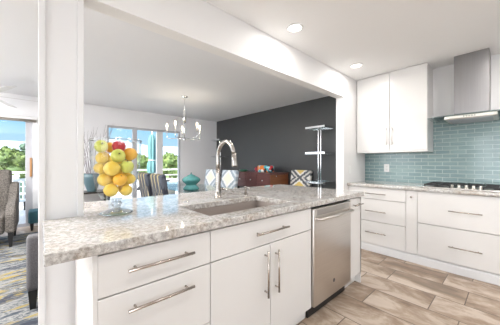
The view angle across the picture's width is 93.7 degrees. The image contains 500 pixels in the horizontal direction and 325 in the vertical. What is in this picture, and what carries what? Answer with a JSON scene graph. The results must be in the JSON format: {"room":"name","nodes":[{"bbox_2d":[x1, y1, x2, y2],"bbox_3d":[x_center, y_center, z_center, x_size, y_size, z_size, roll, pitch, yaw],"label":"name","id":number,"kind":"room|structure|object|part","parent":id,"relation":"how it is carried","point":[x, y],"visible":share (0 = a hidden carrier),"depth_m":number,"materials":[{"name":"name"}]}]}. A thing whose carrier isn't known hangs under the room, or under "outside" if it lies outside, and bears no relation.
{"room":"kitchen","nodes":[
{"label":"kitchen","id":0,"kind":"room"},
{"bbox_2d":[0,145,24,178],"bbox_3d":[-30.070,1.044,30.051,4.809,6.362,5.643,0,0,-42],"label":"tree","id":1,"kind":"object","parent":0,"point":[13,159],"visible":0.62,"depth_m":28.55,"materials":[{"name":"green plant"}]},
{"bbox_2d":[0,92,216,208],"bbox_3d":[-3.856,-0.025,4.815,7.670,2.470,0.120,0,0,-42],"label":"wall","id":2,"kind":"structure","parent":0,"point":[195,155],"depth_m":5.65,"materials":[{"name":"white paint"}]},
{"bbox_2d":[0,114,37,122],"bbox_3d":[-5.029,-0.814,3.645,2.560,0.103,0.059,0,0,-42],"label":"roller shade","id":3,"kind":"object","parent":2,"relation":"attached to","point":[2,116],"visible":1,"depth_m":4.30,"materials":[{"name":"white fabric"}]},
{"bbox_2d":[17,122,32,227],"bbox_3d":[-5.099,0.185,3.670,2.490,2.050,0.112,0,0,-42],"label":"window","id":4,"kind":"structure","parent":2,"relation":"in","point":[28,125],"depth_m":4.45,"materials":[{"name":"grey metal"}]},
{"bbox_3d":[-4.164,0.090,4.456,0.032,0.360,0.038,0,0,-42],"label":"door handle","id":5,"kind":"part","parent":4,"relation":"part of","materials":[{"name":"brown wood"}]},
{"bbox_2d":[107,125,179,199],"bbox_3d":[-2.605,0.180,5.926,1.755,2.060,0.072,0,0,-42],"label":"window","id":6,"kind":"structure","parent":2,"relation":"in","point":[159,133],"depth_m":6.08,"materials":[{"name":"grey metal"}]},
{"bbox_2d":[84,0,364,189],"bbox_3d":[-0.818,-0.025,1.492,7.570,2.470,0.115,0,0,-42],"label":"wall","id":7,"kind":"structure","parent":0,"point":[200,24],"depth_m":2.17,"materials":[{"name":"white paint"}]},
{"bbox_2d":[38,0,83,324],"bbox_3d":[-1.001,0.138,1.250,0.189,2.145,0.010,0,0,-42],"label":"trim","id":8,"kind":"structure","parent":7,"relation":"attached to","point":[41,3],"depth_m":1.20,"materials":[{"name":"white paint"}]},
{"bbox_2d":[46,0,76,324],"bbox_3d":[-1.040,0.138,1.293,0.183,2.145,0.107,0,0,-42],"label":"column","id":9,"kind":"structure","parent":7,"relation":"attached to","point":[61,15],"depth_m":1.25,"materials":[{"name":"white paint"}]},
{"bbox_2d":[0,0,499,121],"bbox_3d":[-0.790,-1.310,1.386,7.670,0.100,9.320,0,0,-42],"label":"ceiling","id":10,"kind":"structure","parent":0,"point":[128,66],"depth_m":2.61,"materials":[{"name":"white paint"}]},
{"bbox_2d":[0,86,37,107],"bbox_3d":[-3.886,-1.057,3.542,1.577,0.404,1.630,0,0,-42],"label":"ceiling fan","id":11,"kind":"object","parent":10,"relation":"hanging from","point":[4,88],"visible":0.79,"depth_m":3.36,"materials":[{"name":"white plastic"}]},
{"bbox_3d":[-4.138,-1.010,3.931,0.118,0.032,0.710,0,0,-27],"label":"blade","id":12,"kind":"part","parent":11,"relation":"part of","materials":[{"name":"grey"}]},
{"bbox_3d":[-3.488,-1.010,3.276,0.710,0.032,0.118,0,0,27],"label":"blade","id":13,"kind":"part","parent":11,"relation":"part of","materials":[{"name":"grey wood"}]},
{"bbox_2d":[166,96,200,140],"bbox_3d":[-1.228,-0.839,4.494,0.638,0.842,0.666,0,0,-42],"label":"chandelier","id":14,"kind":"object","parent":10,"relation":"hanging from","point":[184,97],"visible":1,"depth_m":4.45,"materials":[{"name":"silver metal"}]},
{"bbox_3d":[-1.251,-0.689,4.475,0.056,0.542,0.055,0,0,-42],"label":"stem","id":15,"kind":"part","parent":14,"relation":"part of","materials":[{"name":"silver metal"}]},
{"bbox_2d":[286,23,302,32],"bbox_3d":[0.420,-1.256,2.193,0.156,0.008,0.156,0,0,-42],"label":"recessed light","id":16,"kind":"object","parent":10,"relation":"in","point":[294,27],"visible":1,"depth_m":2.18,"materials":[{"name":"white plastic"}]},
{"bbox_2d":[350,63,362,67],"bbox_3d":[1.381,-1.256,3.046,0.156,0.008,0.156,0,0,-42],"label":"recessed light","id":17,"kind":"object","parent":10,"relation":"in","point":[356,65],"visible":1,"depth_m":3.04,"materials":[{"name":"white plastic"}]},
{"bbox_2d":[0,225,499,324],"bbox_3d":[-0.790,1.260,1.386,7.670,0.100,9.320,0,0,-42],"label":"floor","id":18,"kind":"structure","parent":0,"point":[391,290],"depth_m":2.07,"materials":[{"name":"brown wood"}]},
{"bbox_2d":[0,232,37,324],"bbox_3d":[-3.172,1.205,2.160,3.350,0.010,3.550,0,0,-42],"label":"rug","id":19,"kind":"object","parent":18,"relation":"on","point":[14,300],"visible":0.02,"depth_m":2.29,"materials":[{"name":"carpet"}]},
{"bbox_2d":[0,170,18,246],"bbox_3d":[-3.920,0.658,3.413,0.765,1.083,0.893,0,0,-42],"label":"armchair","id":20,"kind":"object","parent":19,"relation":"on","point":[9,190],"visible":1,"depth_m":3.65,"materials":[{"name":"grey fabric"}]},
{"bbox_3d":[-3.842,0.885,3.326,0.545,0.250,0.640,0,0,-42],"label":"seat","id":21,"kind":"part","parent":20,"relation":"part of","materials":[{"name":"grey fabric"}]},
{"bbox_3d":[-4.148,0.514,3.664,0.600,0.795,0.216,0,0,-42],"label":"backrest","id":22,"kind":"part","parent":20,"relation":"part of","materials":[{"name":"beige fabric"}]},
{"bbox_3d":[-3.414,1.092,3.346,0.060,0.214,0.060,0,0,-42],"label":"leg","id":23,"kind":"part","parent":20,"relation":"part of","materials":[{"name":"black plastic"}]},
{"bbox_3d":[-3.659,0.654,3.616,0.105,0.672,0.848,0,0,-42],"label":"armrest","id":24,"kind":"part","parent":20,"relation":"part of","materials":[{"name":"grey fabric"}]},
{"bbox_2d":[26,233,37,309],"bbox_3d":[-1.699,0.897,2.361,0.785,0.604,0.615,0,0,-42],"label":"lounge chair","id":25,"kind":"object","parent":19,"relation":"on","point":[32,239],"visible":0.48,"depth_m":1.90,"materials":[{"name":"grey fabric"}]},
{"bbox_3d":[-1.786,1.121,1.931,0.060,0.158,0.060,0,0,-42],"label":"leg","id":26,"kind":"part","parent":25,"relation":"part of","materials":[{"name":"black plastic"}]},
{"bbox_2d":[28,208,37,230],"bbox_3d":[-3.786,1.040,4.429,0.580,0.340,0.410,0,0,-42],"label":"ottoman","id":27,"kind":"object","parent":18,"relation":"on","point":[33,213],"visible":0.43,"depth_m":4.14,"materials":[{"name":"teal fabric"}]},
{"bbox_2d":[28,208,37,223],"bbox_3d":[-3.786,0.975,4.429,0.580,0.210,0.410,0,0,-42],"label":"cushion","id":28,"kind":"object","parent":27,"relation":"on","point":[33,213],"depth_m":4.14,"materials":[{"name":"teal fabric"}]},
{"bbox_2d":[84,189,109,200],"bbox_3d":[-3.256,0.900,4.842,0.600,0.620,0.500,0,0,-42],"label":"side table","id":29,"kind":"object","parent":18,"relation":"on","point":[99,190],"visible":0.04,"depth_m":4.77,"materials":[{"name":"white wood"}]},
{"bbox_2d":[84,173,98,191],"bbox_3d":[-3.218,0.407,4.769,0.380,0.364,0.380,0,0,-42],"label":"vase","id":30,"kind":"object","parent":29,"relation":"on","point":[89,182],"visible":0.76,"depth_m":4.66,"materials":[{"name":"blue ceramic"}]},
{"bbox_2d":[84,125,117,173],"bbox_3d":[-3.196,-0.219,4.812,0.922,1.382,0.522,0,0,-42],"label":"bunch","id":31,"kind":"object","parent":30,"relation":"in","point":[85,149],"visible":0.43,"depth_m":4.74,"materials":[{"name":"grey plant"}]},
{"bbox_2d":[75,231,209,324],"bbox_3d":[-0.566,0.773,1.220,0.499,0.874,0.610,0,0,-42],"label":"base cabinet","id":32,"kind":"object","parent":18,"relation":"on","point":[165,282],"visible":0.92,"depth_m":1.01,"materials":[{"name":"white wood"}]},
{"bbox_3d":[-0.759,0.773,1.073,0.016,0.874,0.572,0,0,-42],"label":"panel","id":33,"kind":"part","parent":32,"relation":"part of","materials":[{"name":"white paint"}]},
{"bbox_3d":[-0.388,0.659,1.034,0.483,0.292,0.019,0,0,-42],"label":"drawer","id":34,"kind":"part","parent":32,"relation":"part of","materials":[{"name":"white paint"}]},
{"bbox_3d":[-0.388,0.427,1.034,0.483,0.159,0.019,0,0,-42],"label":"drawer","id":35,"kind":"part","parent":32,"relation":"part of","materials":[{"name":"white paint"}]},
{"bbox_3d":[-0.372,0.578,1.010,0.282,0.012,0.038,0,0,-42],"label":"handle","id":36,"kind":"part","parent":32,"relation":"part of","materials":[{"name":"silver metal"}]},
{"bbox_3d":[-0.372,0.421,1.010,0.282,0.012,0.038,0,0,-42],"label":"handle","id":37,"kind":"part","parent":32,"relation":"part of","materials":[{"name":"silver metal"}]},
{"bbox_2d":[42,184,363,266],"bbox_3d":[-0.122,0.315,1.973,2.432,0.040,1.115,0,0,-42],"label":"countertop","id":38,"kind":"structure","parent":32,"relation":"on","point":[152,219],"depth_m":1.27,"materials":[{"name":"stone"}]},
{"bbox_2d":[88,138,141,215],"bbox_3d":[-0.780,0.082,1.370,0.273,0.426,0.273,0,0,-42],"label":"glass jar","id":39,"kind":"object","parent":38,"relation":"on","point":[121,211],"visible":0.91,"depth_m":1.35,"materials":[{"name":"clear glass"}]},
{"bbox_2d":[93,163,103,172],"bbox_3d":[-0.843,0.031,1.313,0.058,0.059,0.059,0,0,-25],"label":"lemon","id":40,"kind":"object","parent":39,"relation":"in","point":[98,167],"visible":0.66,"depth_m":1.29,"materials":[{"name":"yellow food"}]},
{"bbox_2d":[94,140,107,152],"bbox_3d":[-0.841,-0.092,1.325,0.069,0.071,0.070,0,0,-42],"label":"apple","id":41,"kind":"object","parent":39,"relation":"in","point":[100,146],"visible":1,"depth_m":1.30,"materials":[{"name":"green food"}]},
{"bbox_2d":[95,152,109,163],"bbox_3d":[-0.860,-0.026,1.373,0.075,0.077,0.076,0,0,-42],"label":"lemon","id":42,"kind":"object","parent":39,"relation":"in","point":[103,157],"visible":0.83,"depth_m":1.35,"materials":[{"name":"yellow food"}]},
{"bbox_2d":[97,173,112,185],"bbox_3d":[-0.826,0.097,1.337,0.076,0.077,0.077,0,0,-42],"label":"lemon","id":43,"kind":"object","parent":39,"relation":"in","point":[103,179],"visible":0.91,"depth_m":1.31,"materials":[{"name":"yellow food"}]},
{"bbox_2d":[106,142,112,152],"bbox_3d":[-0.839,-0.090,1.409,0.066,0.064,0.066,0,0,-42],"label":"orange","id":44,"kind":"object","parent":39,"relation":"in","point":[110,149],"visible":0.53,"depth_m":1.39,"materials":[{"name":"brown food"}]},
{"bbox_2d":[103,183,118,196],"bbox_3d":[-0.778,0.154,1.313,0.073,0.075,0.074,0,0,-42],"label":"lemon","id":45,"kind":"object","parent":39,"relation":"in","point":[110,190],"visible":1,"depth_m":1.29,"materials":[{"name":"yellow food"}]},
{"bbox_2d":[103,161,120,175],"bbox_3d":[-0.763,0.033,1.296,0.080,0.082,0.081,0,0,-42],"label":"lemon","id":46,"kind":"object","parent":39,"relation":"in","point":[111,168],"visible":1,"depth_m":1.27,"materials":[{"name":"yellow food"}]},
{"bbox_2d":[110,149,125,161],"bbox_3d":[-0.748,-0.039,1.329,0.075,0.075,0.076,0,0,-42],"label":"apple","id":47,"kind":"object","parent":39,"relation":"in","point":[117,155],"visible":1,"depth_m":1.30,"materials":[{"name":"green food"}]},
{"bbox_2d":[113,173,126,185],"bbox_3d":[-0.736,0.096,1.327,0.074,0.072,0.072,0,0,-42],"label":"orange","id":48,"kind":"object","parent":39,"relation":"in","point":[119,179],"visible":1,"depth_m":1.30,"materials":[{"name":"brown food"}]},
{"bbox_2d":[120,184,131,195],"bbox_3d":[-0.721,0.160,1.363,0.068,0.066,0.067,0,0,-42],"label":"lemon","id":49,"kind":"object","parent":39,"relation":"in","point":[126,189],"visible":1,"depth_m":1.34,"materials":[{"name":"yellow food"}]},
{"bbox_2d":[120,160,133,172],"bbox_3d":[-0.707,0.024,1.349,0.073,0.073,0.073,0,0,-42],"label":"apple","id":50,"kind":"object","parent":39,"relation":"in","point":[127,166],"visible":0.99,"depth_m":1.33,"materials":[{"name":"green food"}]},
{"bbox_2d":[124,148,136,159],"bbox_3d":[-0.734,-0.052,1.434,0.081,0.078,0.080,0,0,-42],"label":"orange","id":51,"kind":"object","parent":39,"relation":"in","point":[131,153],"visible":0.91,"depth_m":1.41,"materials":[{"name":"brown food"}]},
{"bbox_2d":[126,174,135,183],"bbox_3d":[-0.715,0.098,1.392,0.063,0.063,0.062,0,0,-5],"label":"lemon","id":52,"kind":"object","parent":39,"relation":"in","point":[131,178],"visible":0.71,"depth_m":1.37,"materials":[{"name":"yellow food"}]},
{"bbox_3d":[-0.786,0.052,1.383,0.070,0.069,0.070,0,0,-42],"label":"lemon","id":53,"kind":"object","parent":39,"relation":"in","visible":0},
{"bbox_3d":[-0.791,-0.018,1.386,0.069,0.069,0.070,0,0,-42],"label":"lemon","id":54,"kind":"object","parent":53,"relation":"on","visible":0},
{"bbox_2d":[112,141,125,150],"bbox_3d":[-0.769,-0.092,1.377,0.072,0.072,0.072,0,0,-42],"label":"apple","id":55,"kind":"object","parent":54,"relation":"on","point":[121,145],"visible":0.69,"depth_m":1.35,"materials":[{"name":"red food"}]},
{"bbox_2d":[214,140,237,198],"bbox_3d":[-0.197,0.056,1.881,0.172,0.477,0.233,0,0,-11],"label":"faucet","id":56,"kind":"object","parent":38,"relation":"on","point":[218,188],"visible":1,"depth_m":1.93,"materials":[{"name":"silver metal"}]},
{"bbox_3d":[-0.196,-0.056,1.878,0.034,0.252,0.233,0,0,-45],"label":"spout","id":57,"kind":"part","parent":56,"relation":"part of","materials":[{"name":"silver metal"}]},
{"bbox_2d":[192,200,274,215],"bbox_3d":[-0.085,0.437,1.681,0.733,0.202,0.408,0,0,-42],"label":"sink","id":58,"kind":"object","parent":38,"relation":"in","point":[210,211],"visible":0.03,"depth_m":1.89,"materials":[{"name":"silver metal"}]},
{"bbox_2d":[137,172,152,196],"bbox_3d":[-1.410,0.683,3.802,0.675,1.054,0.490,0,0,-39],"label":"dining chair","id":59,"kind":"object","parent":18,"relation":"on","point":[144,181],"visible":0.24,"depth_m":3.50,"materials":[{"name":"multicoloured fabric"}]},
{"bbox_2d":[150,173,168,195],"bbox_3d":[-1.044,0.683,3.407,0.675,1.054,0.490,0,0,-38],"label":"dining chair","id":60,"kind":"object","parent":18,"relation":"on","point":[159,186],"visible":0.16,"depth_m":3.09,"materials":[{"name":"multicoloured fabric"}]},
{"bbox_2d":[167,181,214,194],"bbox_3d":[-1.237,0.830,4.474,0.880,0.760,2.380,0,0,-42],"label":"dining table","id":61,"kind":"object","parent":18,"relation":"on","point":[171,185],"visible":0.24,"depth_m":4.80,"materials":[{"name":"clear glass"}]},
{"bbox_2d":[182,173,199,190],"bbox_3d":[-0.961,0.306,3.836,0.296,0.288,0.296,0,0,-42],"label":"vase","id":62,"kind":"object","parent":61,"relation":"on","point":[191,180],"visible":1,"depth_m":3.74,"materials":[{"name":"teal ceramic"}]},
{"bbox_2d":[203,169,215,189],"bbox_3d":[-1.067,0.683,5.135,0.675,1.054,0.490,0,0,-41],"label":"dining chair","id":63,"kind":"object","parent":18,"relation":"on","point":[210,173],"visible":0.14,"depth_m":5.28,"materials":[{"name":"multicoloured fabric"}]},
{"bbox_2d":[211,139,228,178],"bbox_3d":[-0.855,0.275,6.774,0.355,1.870,0.440,0,0,-42],"label":"etagere","id":64,"kind":"object","parent":18,"relation":"on","point":[219,140],"visible":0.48,"depth_m":6.74,"materials":[{"name":"silver metal"}]},
{"bbox_3d":[-0.837,0.278,6.757,0.040,1.805,0.018,0,0,-42],"label":"post","id":65,"kind":"part","parent":64,"relation":"part of","materials":[{"name":"silver metal"}]},
{"bbox_2d":[221,170,238,188],"bbox_3d":[-0.621,0.683,4.636,0.675,1.054,0.490,0,0,-42],"label":"dining chair","id":66,"kind":"object","parent":18,"relation":"on","point":[229,179],"visible":0.23,"depth_m":4.73,"materials":[{"name":"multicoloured fabric"}]},
{"bbox_2d":[208,208,310,324],"bbox_3d":[-0.044,0.773,1.686,0.898,0.874,0.610,0,0,-42],"label":"base cabinet","id":67,"kind":"object","parent":18,"relation":"on","point":[260,269],"visible":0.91,"depth_m":1.43,"materials":[{"name":"white wood"}]},
{"bbox_3d":[-0.042,0.809,1.344,0.440,0.593,0.019,0,0,-42],"label":"door","id":68,"kind":"part","parent":67,"relation":"part of","materials":[{"name":"white paint"}]},
{"bbox_3d":[0.127,0.427,1.494,0.891,0.159,0.019,0,0,-42],"label":"drawer","id":69,"kind":"part","parent":67,"relation":"part of","materials":[{"name":"white paint"}]},
{"bbox_3d":[0.104,0.683,1.436,0.012,0.283,0.038,0,0,-42],"label":"handle","id":70,"kind":"part","parent":67,"relation":"part of","materials":[{"name":"silver metal"}]},
{"bbox_3d":[0.144,0.425,1.471,0.295,0.012,0.038,0,0,-42],"label":"handle","id":71,"kind":"part","parent":67,"relation":"part of","materials":[{"name":"silver metal"}]},
{"bbox_3d":[0.177,0.690,1.500,0.012,0.270,0.038,0,0,-42],"label":"handle","id":72,"kind":"part","parent":67,"relation":"part of","materials":[{"name":"silver metal"}]},
{"bbox_3d":[0.292,0.809,1.642,0.448,0.593,0.019,0,0,-42],"label":"door","id":73,"kind":"part","parent":67,"relation":"part of","materials":[{"name":"white paint"}]},
{"bbox_2d":[237,171,288,187],"bbox_3d":[0.242,0.714,5.342,0.642,0.992,1.168,0,0,-42],"label":"sideboard","id":74,"kind":"object","parent":18,"relation":"on","point":[248,178],"visible":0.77,"depth_m":5.04,"materials":[{"name":"brown wood"}]},
{"bbox_3d":[-0.222,0.395,5.433,0.012,0.280,0.355,0,0,-42],"label":"drawer","id":75,"kind":"part","parent":74,"relation":"part of","materials":[{"name":"brown wood"}]},
{"bbox_3d":[0.023,0.395,5.159,0.012,0.280,0.360,0,0,-42],"label":"drawer","id":76,"kind":"part","parent":74,"relation":"part of","materials":[{"name":"brown wood"}]},
{"bbox_3d":[0.268,0.395,4.885,0.012,0.280,0.355,0,0,-42],"label":"drawer","id":77,"kind":"part","parent":74,"relation":"part of","materials":[{"name":"brown wood"}]},
{"bbox_2d":[258,165,273,172],"bbox_3d":[0.347,0.141,5.186,0.150,0.152,0.410,0,0,-42],"label":"patterned cushion","id":78,"kind":"object","parent":74,"relation":"on","point":[261,168],"visible":0.99,"depth_m":5.08,"materials":[{"name":"multicoloured fabric"}]},
{"bbox_3d":[0.622,0.395,4.941,0.565,0.280,0.012,0,0,-42],"label":"door","id":79,"kind":"part","parent":74,"relation":"part of","materials":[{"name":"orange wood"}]},
{"bbox_2d":[290,170,312,186],"bbox_3d":[0.849,0.683,4.650,0.675,1.054,0.490,0,0,-42],"label":"dining chair","id":80,"kind":"object","parent":18,"relation":"on","point":[298,177],"visible":0.23,"depth_m":4.78,"materials":[{"name":"multicoloured fabric"}]},
{"bbox_2d":[305,125,334,187],"bbox_3d":[1.301,0.275,4.362,0.355,1.870,0.440,0,0,-42],"label":"etagere","id":81,"kind":"object","parent":18,"relation":"on","point":[319,153],"visible":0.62,"depth_m":4.33,"materials":[{"name":"silver metal"}]},
{"bbox_3d":[1.286,0.278,4.383,0.040,1.805,0.018,0,0,-42],"label":"post","id":82,"kind":"part","parent":81,"relation":"part of","materials":[{"name":"silver metal"}]},
{"bbox_3d":[1.301,-0.642,4.362,0.355,0.035,0.400,0,0,-42],"label":"shelf frame","id":83,"kind":"part","parent":81,"relation":"part of","materials":[{"name":"silver metal"}]},
{"bbox_3d":[1.301,-0.172,4.362,0.355,0.035,0.400,0,0,-42],"label":"shelf frame","id":84,"kind":"part","parent":81,"relation":"part of","materials":[{"name":"silver metal"}]},
{"bbox_3d":[1.301,0.362,4.362,0.355,0.035,0.400,0,0,-42],"label":"shelf frame","id":85,"kind":"part","parent":81,"relation":"part of","materials":[{"name":"silver metal"}]},
{"bbox_3d":[1.319,0.278,4.346,0.040,1.805,0.018,0,0,-42],"label":"post","id":86,"kind":"part","parent":81,"relation":"part of","materials":[{"name":"silver metal"}]},
{"bbox_2d":[306,200,353,317],"bbox_3d":[0.537,0.779,2.175,0.608,0.862,0.656,0,0,-42],"label":"dishwasher","id":87,"kind":"object","parent":18,"relation":"on","point":[330,229],"visible":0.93,"depth_m":1.93,"materials":[{"name":"silver metal"}]},
{"bbox_3d":[0.734,0.433,1.955,0.572,0.025,0.065,0,0,-42],"label":"handle","id":88,"kind":"part","parent":87,"relation":"part of","materials":[{"name":"silver metal"}]},
{"bbox_2d":[345,196,363,287],"bbox_3d":[0.848,0.773,2.485,0.257,0.874,0.610,0,0,-42],"label":"base cabinet","id":89,"kind":"object","parent":18,"relation":"on","point":[356,203],"visible":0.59,"depth_m":2.30,"materials":[{"name":"white wood"}]},
{"bbox_3d":[1.020,0.727,2.293,0.254,0.758,0.019,0,0,-42],"label":"door","id":90,"kind":"part","parent":89,"relation":"part of","materials":[{"name":"white paint"}]},
{"bbox_3d":[0.925,0.773,2.579,0.016,0.874,0.572,0,0,-42],"label":"panel","id":91,"kind":"part","parent":89,"relation":"part of","materials":[{"name":"white paint"}]},
{"bbox_2d":[348,186,405,251],"bbox_3d":[1.883,0.723,3.340,0.635,0.774,0.725,0,0,-42],"label":"base cabinet","id":92,"kind":"object","parent":18,"relation":"on","point":[383,210],"visible":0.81,"depth_m":3.07,"materials":[{"name":"white wood"}]},
{"bbox_3d":[1.688,0.416,3.152,0.019,0.149,0.701,0,0,-42],"label":"drawer","id":93,"kind":"part","parent":92,"relation":"part of","materials":[{"name":"white paint"}]},
{"bbox_3d":[1.688,0.948,3.152,0.019,0.301,0.701,0,0,-42],"label":"drawer","id":94,"kind":"part","parent":92,"relation":"part of","materials":[{"name":"white paint"}]},
{"bbox_3d":[1.688,0.644,3.152,0.019,0.294,0.701,0,0,-42],"label":"drawer","id":95,"kind":"part","parent":92,"relation":"part of","materials":[{"name":"white paint"}]},
{"bbox_2d":[406,190,417,254],"bbox_3d":[2.167,0.723,3.028,0.627,0.774,0.113,0,0,-42],"label":"base cabinet","id":96,"kind":"object","parent":18,"relation":"on","point":[411,196],"visible":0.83,"depth_m":2.84,"materials":[{"name":"white wood"}]},
{"bbox_2d":[417,191,499,274],"bbox_3d":[2.482,0.723,2.669,0.635,0.774,0.840,0,0,-42],"label":"base cabinet","id":97,"kind":"object","parent":18,"relation":"on","point":[458,229],"visible":0.98,"depth_m":2.51,"materials":[{"name":"white wood"}]},
{"bbox_3d":[2.281,0.909,2.489,0.019,0.378,0.837,0,0,-42],"label":"drawer","id":98,"kind":"part","parent":97,"relation":"part of","materials":[{"name":"white paint"}]},
{"bbox_3d":[2.281,0.528,2.489,0.019,0.372,0.837,0,0,-42],"label":"drawer","id":99,"kind":"part","parent":97,"relation":"part of","materials":[{"name":"white paint"}]},
{"bbox_3d":[2.261,0.919,2.469,0.038,0.011,0.266,0,0,-42],"label":"handle","id":100,"kind":"part","parent":97,"relation":"part of","materials":[{"name":"silver metal"}]},
{"bbox_3d":[2.261,0.530,2.469,0.038,0.011,0.266,0,0,-42],"label":"handle","id":101,"kind":"part","parent":97,"relation":"part of","materials":[{"name":"silver metal"}]},
{"bbox_3d":[3.051,0.723,2.033,0.635,0.775,0.863,0,0,-42],"label":"cabinet","id":102,"kind":"object","parent":18,"relation":"on","visible":0},
{"bbox_2d":[347,181,499,196],"bbox_3d":[2.498,0.315,2.655,0.634,0.040,2.568,0,0,-42],"label":"countertop","id":103,"kind":"structure","parent":102,"relation":"on","point":[375,184],"depth_m":2.88,"materials":[{"name":"stone"}]},
{"bbox_2d":[423,182,499,191],"bbox_3d":[2.493,0.271,2.676,0.515,0.048,0.756,0,0,-42],"label":"gas cooktop","id":104,"kind":"object","parent":103,"relation":"in","point":[443,185],"visible":1,"depth_m":2.62,"materials":[{"name":"silver metal"}]},
{"bbox_2d":[217,96,335,188],"bbox_3d":[0.467,-0.025,5.659,0.100,2.470,4.385,0,0,-42],"label":"wall","id":105,"kind":"structure","parent":0,"point":[279,138],"depth_m":5.22,"materials":[{"name":"grey paint"}]},
{"bbox_2d":[361,241,499,285],"bbox_3d":[2.293,1.160,2.484,0.026,0.100,2.547,0,0,-42],"label":"baseboard","id":106,"kind":"structure","parent":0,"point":[479,275],"depth_m":2.66,"materials":[{"name":"white paint"}]},
{"bbox_2d":[378,53,499,153],"bbox_3d":[3.493,-0.025,2.184,0.220,2.470,4.600,0,0,-42],"label":"wall","id":107,"kind":"structure","parent":0,"point":[443,77],"depth_m":3.04,"materials":[{"name":"white paint"}]},
{"bbox_2d":[357,63,432,153],"bbox_3d":[2.041,-0.700,3.366,0.367,1.117,0.878,0,0,-42],"label":"upper cabinet","id":108,"kind":"object","parent":107,"relation":"attached to","point":[395,108],"visible":1,"depth_m":3.21,"materials":[{"name":"white paint"}]},
{"bbox_3d":[1.797,-0.710,3.435,0.019,1.088,0.446,0,0,-42],"label":"door","id":109,"kind":"part","parent":108,"relation":"part of","materials":[{"name":"white paint"}]},
{"bbox_3d":[2.053,-0.151,3.377,0.319,0.020,0.878,0,0,-42],"label":"light rail","id":110,"kind":"part","parent":108,"relation":"part of","materials":[{"name":"white paint"}]},
{"bbox_3d":[2.090,-0.710,3.108,0.019,1.088,0.420,0,0,-42],"label":"door","id":111,"kind":"part","parent":108,"relation":"part of","materials":[{"name":"white paint"}]},
{"bbox_2d":[365,115,499,184],"bbox_3d":[2.809,-0.124,2.779,0.008,0.837,2.798,0,0,-42],"label":"backsplash","id":112,"kind":"structure","parent":107,"relation":"attached to","point":[465,152],"depth_m":3.02,"materials":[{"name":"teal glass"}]},
{"bbox_2d":[384,164,388,171],"bbox_3d":[2.085,0.084,3.577,0.007,0.120,0.074,0,0,-42],"label":"wall outlet","id":113,"kind":"object","parent":112,"relation":"attached to","point":[386,166],"visible":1,"depth_m":3.58,"materials":[{"name":"white plastic"}]},
{"bbox_2d":[432,48,499,123],"bbox_3d":[2.550,-0.872,2.709,0.484,0.774,0.760,0,0,-42],"label":"range hood","id":114,"kind":"object","parent":107,"relation":"attached to","point":[472,70],"visible":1,"depth_m":2.67,"materials":[{"name":"metal"}]},
{"bbox_3d":[2.584,-0.545,2.740,0.375,0.004,0.680,0,0,-42],"label":"plate","id":115,"kind":"part","parent":114,"relation":"part of","materials":[{"name":"metal"}]},
{"label":"outside","id":116,"kind":"structure","parent":0,"visible":0},
{"bbox_2d":[18,191,176,223],"bbox_3d":[-2.908,1.345,1.827,14.900,0.230,12.600,0,0,-42],"label":"deck","id":117,"kind":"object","parent":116,"point":[21,211],"depth_m":6.27,"materials":[{"name":"grey"}]},
{"bbox_2d":[12,178,24,201],"bbox_3d":[-5.010,0.785,4.976,0.445,0.890,0.460,0,0,1],"label":"patio chair","id":118,"kind":"object","parent":117,"relation":"on","point":[23,179],"visible":0.23,"depth_m":4.96,"materials":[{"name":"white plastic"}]},
{"bbox_2d":[12,175,24,209],"bbox_3d":[-6.078,0.785,5.971,0.445,0.890,0.460,0,0,27],"label":"patio chair","id":119,"kind":"object","parent":117,"relation":"on","point":[13,176],"visible":0.25,"depth_m":6.13,"materials":[{"name":"white plastic"}]},
{"bbox_2d":[12,169,176,196],"bbox_3d":[-5.699,0.748,7.574,10.500,0.965,0.110,0,0,-42],"label":"deck railing","id":120,"kind":"object","parent":117,"relation":"on","point":[16,173],"visible":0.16,"depth_m":8.88,"materials":[{"name":"white plastic"}]},
{"bbox_3d":[-5.699,0.287,7.574,10.500,0.045,0.110,0,0,-42],"label":"rail","id":121,"kind":"part","parent":120,"relation":"part of","materials":[{"name":"white plastic"}]},
{"bbox_2d":[147,131,155,173],"bbox_3d":[-3.079,0.095,7.375,0.500,2.269,0.500,0,0,-42],"label":"parasol","id":122,"kind":"object","parent":117,"relation":"on","point":[151,164],"visible":0.63,"depth_m":7.28,"materials":[{"name":"teal fabric"}]},
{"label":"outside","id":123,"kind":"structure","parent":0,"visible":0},
{"bbox_2d":[0,139,176,156],"bbox_3d":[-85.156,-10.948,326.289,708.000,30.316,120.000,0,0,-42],"label":"hills","id":124,"kind":"structure","parent":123,"point":[141,149],"depth_m":263.79,"materials":[{"name":"white"}]},
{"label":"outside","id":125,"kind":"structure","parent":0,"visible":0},
{"bbox_2d":[19,178,176,204],"bbox_3d":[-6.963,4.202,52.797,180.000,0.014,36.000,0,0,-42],"label":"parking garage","id":126,"kind":"structure","parent":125,"point":[138,192],"depth_m":30.75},
{"bbox_2d":[19,142,24,150],"bbox_3d":[-37.086,0.428,39.843,4.089,7.604,3.766,0,0,-14],"label":"tree","id":127,"kind":"object","parent":126,"relation":"on","point":[22,146],"visible":0.02,"depth_m":38.53,"materials":[{"name":"green plant"}]},
{"bbox_2d":[130,153,150,173],"bbox_3d":[-20.137,1.242,44.053,5.018,5.962,5.888,0,0,-42],"label":"tree","id":128,"kind":"object","parent":126,"relation":"on","point":[142,161],"visible":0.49,"depth_m":42.12,"materials":[{"name":"green plant"}]},
{"bbox_2d":[163,151,176,178],"bbox_3d":[-14.878,1.091,44.055,5.228,6.265,6.134,0,0,-42],"label":"tree","id":129,"kind":"object","parent":126,"relation":"on","point":[169,159],"visible":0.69,"depth_m":42.14,"materials":[{"name":"green plant"}]}
]}

